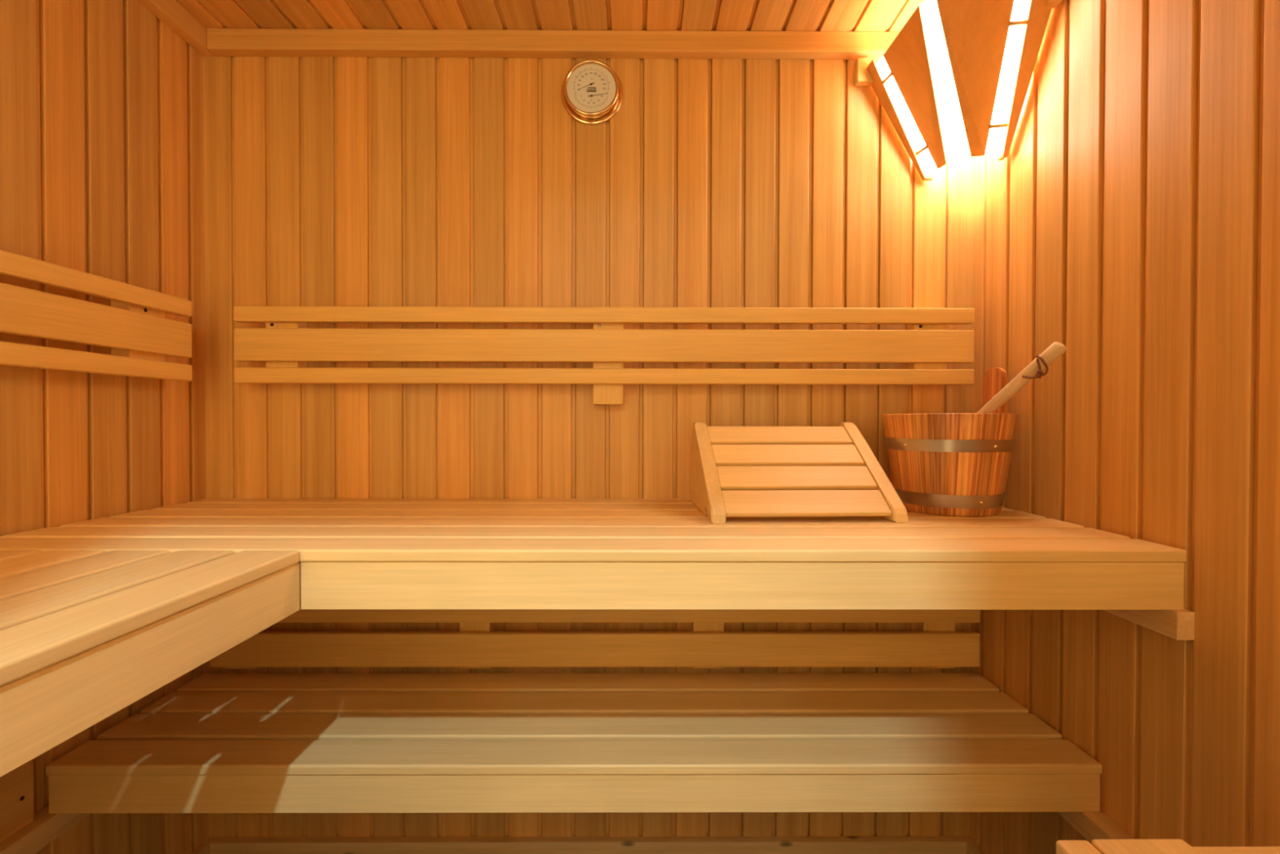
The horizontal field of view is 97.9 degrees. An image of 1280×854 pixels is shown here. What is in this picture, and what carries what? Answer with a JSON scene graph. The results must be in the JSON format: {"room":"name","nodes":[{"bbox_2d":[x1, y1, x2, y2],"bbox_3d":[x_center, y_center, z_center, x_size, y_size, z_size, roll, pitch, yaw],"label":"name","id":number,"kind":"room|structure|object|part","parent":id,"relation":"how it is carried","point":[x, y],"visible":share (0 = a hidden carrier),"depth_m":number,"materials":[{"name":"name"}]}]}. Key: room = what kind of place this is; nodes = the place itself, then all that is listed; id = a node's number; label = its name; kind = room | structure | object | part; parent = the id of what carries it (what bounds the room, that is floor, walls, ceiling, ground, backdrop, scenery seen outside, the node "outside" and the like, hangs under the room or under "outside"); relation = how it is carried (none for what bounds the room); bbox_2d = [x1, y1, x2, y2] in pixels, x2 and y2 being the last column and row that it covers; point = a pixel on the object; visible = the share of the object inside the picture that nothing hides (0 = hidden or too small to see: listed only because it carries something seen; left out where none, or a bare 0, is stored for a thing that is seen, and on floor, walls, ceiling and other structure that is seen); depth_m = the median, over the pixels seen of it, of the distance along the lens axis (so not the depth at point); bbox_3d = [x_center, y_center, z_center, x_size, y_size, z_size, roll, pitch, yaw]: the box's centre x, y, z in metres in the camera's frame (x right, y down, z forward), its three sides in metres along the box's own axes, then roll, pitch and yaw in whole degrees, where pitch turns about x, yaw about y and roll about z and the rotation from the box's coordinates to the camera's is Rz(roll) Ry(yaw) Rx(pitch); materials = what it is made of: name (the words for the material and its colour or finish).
{"room":"spa","nodes":[
{"label":"spa","id":0,"kind":"room"},
{"bbox_2d":[0,0,208,853],"bbox_3d":[-1.102,0.038,0.571,0.035,2.072,1.651,0,1,0],"label":"wall","id":1,"kind":"structure","parent":0,"point":[102,122],"depth_m":1.13,"materials":[{"name":"brown wood"}]},
{"bbox_2d":[0,759,34,842],"bbox_3d":[-1.076,0.512,0.641,0.018,0.374,0.682,0,1,0],"label":"board","id":2,"kind":"object","parent":1,"relation":"attached to","point":[16,786],"visible":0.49,"depth_m":0.96,"materials":[{"name":"brown wood"}]},
{"bbox_2d":[0,804,90,853],"bbox_3d":[-1.065,0.722,0.573,0.042,0.042,1.620,0,1,0],"label":"bearer","id":3,"kind":"object","parent":1,"relation":"attached to","point":[46,827],"visible":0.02,"depth_m":0.98,"materials":[{"name":"brown wood"}]},
{"bbox_2d":[0,249,191,381],"bbox_3d":[-1.053,-0.189,0.535,0.061,0.185,1.485,0,1,0],"label":"panel","id":4,"kind":"object","parent":1,"relation":"attached to","point":[136,330],"visible":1,"depth_m":1.04,"materials":[{"name":"brown wood"}]},
{"bbox_2d":[136,0,214,56],"bbox_3d":[-1.068,-0.937,0.560,0.030,0.050,1.651,0,1,0],"label":"trim","id":5,"kind":"structure","parent":1,"relation":"attached to","point":[170,12],"depth_m":1.29,"materials":[{"name":"brown wood"}]},
{"bbox_2d":[191,843,209,853],"bbox_3d":[-1.076,1.061,0.572,0.020,0.033,1.631,0,1,0],"label":"baseboard","id":6,"kind":"structure","parent":1,"relation":"attached to","point":[204,848],"depth_m":1.37,"materials":[{"name":"brown wood"}]},
{"bbox_3d":[-1.071,0.302,0.578,0.028,0.043,1.640,0,1,0],"label":"bearer","id":7,"kind":"object","parent":1,"relation":"attached to","visible":0},
{"bbox_2d":[0,550,299,777],"bbox_3d":[-0.795,0.237,0.299,0.570,0.093,1.092,0,1,0],"label":"bench","id":8,"kind":"object","parent":7,"relation":"on","point":[86,636],"visible":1,"depth_m":0.60,"materials":[{"name":"brown wood"}]},
{"bbox_2d":[174,0,928,31],"bbox_3d":[-0.118,-0.979,0.582,1.999,0.035,1.686,0,1,0],"label":"ceiling","id":9,"kind":"structure","parent":0,"point":[796,15],"depth_m":1.31,"materials":[{"name":"brown wood"}]},
{"bbox_2d":[203,56,975,836],"bbox_3d":[-0.124,0.031,1.419,1.999,2.072,0.035,0,1,0],"label":"wall","id":10,"kind":"structure","parent":0,"point":[329,181],"depth_m":1.40,"materials":[{"name":"brown wood"}]},
{"bbox_2d":[206,28,899,59],"bbox_3d":[-0.122,-0.944,1.375,1.868,0.050,0.030,0,1,0],"label":"trim","id":11,"kind":"structure","parent":10,"relation":"attached to","point":[268,42],"depth_m":1.36,"materials":[{"name":"brown wood"}]},
{"bbox_2d":[202,835,973,853],"bbox_3d":[-0.126,1.054,1.402,1.929,0.033,0.020,0,1,0],"label":"baseboard","id":12,"kind":"structure","parent":10,"relation":"attached to","point":[648,844],"depth_m":1.39,"materials":[{"name":"brown wood"}]},
{"bbox_2d":[560,59,622,124],"bbox_3d":[-0.120,-0.830,1.376,0.155,0.155,0.030,0,1,0],"label":"dial","id":13,"kind":"object","parent":10,"relation":"attached to","point":[592,92],"visible":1,"depth_m":1.37,"materials":[{"name":"gold metal"}]},
{"bbox_2d":[0,497,1186,609],"bbox_3d":[-0.123,0.229,1.124,1.917,0.093,0.557,0,1,0],"label":"bench","id":14,"kind":"object","parent":10,"relation":"attached to","point":[354,553],"visible":0.86,"depth_m":0.85,"materials":[{"name":"brown wood"}]},
{"bbox_2d":[689,422,907,523],"bbox_3d":[0.321,0.086,1.228,0.393,0.192,0.338,0,1,0],"label":"backrest","id":15,"kind":"object","parent":14,"relation":"on","point":[735,471],"visible":1,"depth_m":1.17,"materials":[{"name":"brown wood"}]},
{"bbox_2d":[882,367,1018,516],"bbox_3d":[0.682,0.024,1.237,0.266,0.317,0.264,0,1,0],"label":"wooden bucket","id":16,"kind":"object","parent":14,"relation":"on","point":[941,464],"visible":0.99,"depth_m":1.14,"materials":[{"name":"brown wood"}]},
{"bbox_2d":[977,342,1066,413],"bbox_3d":[0.708,-0.029,1.166,0.074,0.267,0.298,0,1,-29],"label":"ladle","id":17,"kind":"object","parent":16,"relation":"in","point":[1033,370],"visible":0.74,"depth_m":1.09,"materials":[{"name":"brown wood"}]},
{"bbox_2d":[209,604,980,668],"bbox_3d":[-0.106,0.514,1.376,1.863,0.158,0.061,0,1,0],"label":"panel","id":18,"kind":"object","parent":10,"relation":"attached to","point":[935,643],"visible":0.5,"depth_m":1.35,"materials":[{"name":"brown wood"}]},
{"bbox_2d":[233,306,974,404],"bbox_3d":[-0.084,-0.172,1.368,1.781,0.234,0.061,0,1,0],"label":"panel","id":19,"kind":"object","parent":10,"relation":"attached to","point":[286,344],"visible":1,"depth_m":1.34,"materials":[{"name":"brown wood"}]},
{"bbox_2d":[854,0,1063,180],"bbox_3d":[0.689,-0.760,1.243,0.305,0.295,0.305,0,1,0],"label":"lamp","id":20,"kind":"object","parent":10,"relation":"attached to","point":[953,84],"visible":1,"depth_m":1.21,"materials":[{"name":"brown wood"}]},
{"bbox_2d":[877,56,939,173],"bbox_3d":[0.645,-0.749,1.342,0.155,0.252,0.031,0,1,-13],"label":"diffuser","id":21,"kind":"object","parent":20,"relation":"attached to","point":[917,138],"depth_m":1.34,"materials":[{"name":"white"}]},
{"bbox_2d":[920,0,970,162],"bbox_3d":[0.667,-0.749,1.221,0.050,0.252,0.223,1,1,45],"label":"diffuser","id":22,"kind":"object","parent":20,"relation":"attached to","point":[944,24],"depth_m":1.21,"materials":[{"name":"white"}]},
{"bbox_2d":[985,0,1028,155],"bbox_3d":[0.789,-0.748,1.200,0.031,0.252,0.155,0,1,13],"label":"diffuser","id":23,"kind":"object","parent":20,"relation":"attached to","point":[1006,79],"depth_m":1.20,"materials":[{"name":"white"}]},
{"bbox_2d":[969,0,1279,853],"bbox_3d":[0.862,0.042,0.580,0.035,2.072,1.651,0,1,0],"label":"wall","id":24,"kind":"structure","parent":0,"point":[1129,222],"depth_m":0.91,"materials":[{"name":"brown wood"}]},
{"bbox_2d":[45,672,1102,813],"bbox_3d":[-0.116,0.650,1.187,1.905,0.088,0.369,0,1,0],"label":"bench","id":25,"kind":"object","parent":24,"relation":"attached to","point":[437,742],"visible":1,"depth_m":1.05,"materials":[{"name":"brown wood"}]},
{"bbox_2d":[966,841,983,853],"bbox_3d":[0.833,1.065,0.581,0.020,0.033,1.631,0,1,0],"label":"baseboard","id":26,"kind":"structure","parent":24,"relation":"attached to","point":[971,846],"depth_m":1.38,"materials":[{"name":"brown wood"}]},
{"bbox_2d":[1057,809,1134,843],"bbox_3d":[0.823,0.725,0.582,0.040,0.042,1.620,0,1,0],"label":"bearer","id":27,"kind":"object","parent":24,"relation":"attached to","point":[1091,825],"visible":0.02,"depth_m":0.99,"materials":[{"name":"brown wood"}]},
{"bbox_2d":[1103,608,1195,639],"bbox_3d":[0.827,0.299,1.126,0.028,0.043,0.562,0,1,0],"label":"bearer","id":28,"kind":"object","parent":24,"relation":"attached to","point":[1177,624],"visible":0.27,"depth_m":0.86,"materials":[{"name":"brown wood"}]},
{"bbox_3d":[-0.118,1.188,-0.312,2.229,0.050,3.751,0,1,0],"label":"floor","id":29,"kind":"structure","parent":0,"visible":0},
{"bbox_2d":[1055,839,1279,853],"bbox_3d":[0.623,0.780,0.253,0.442,0.758,0.584,0,1,0],"label":"guard","id":30,"kind":"object","parent":29,"relation":"on","point":[1097,846],"visible":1,"depth_m":0.53,"materials":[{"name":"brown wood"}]},
{"bbox_3d":[0.418,0.429,0.248,0.032,0.055,0.583,0,1,0],"label":"rail","id":31,"kind":"part","parent":30,"relation":"part of","materials":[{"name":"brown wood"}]},
{"bbox_3d":[0.685,0.427,0.525,0.317,0.043,0.032,0,1,0],"label":"rail","id":32,"kind":"part","parent":30,"relation":"part of","materials":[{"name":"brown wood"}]}
]}

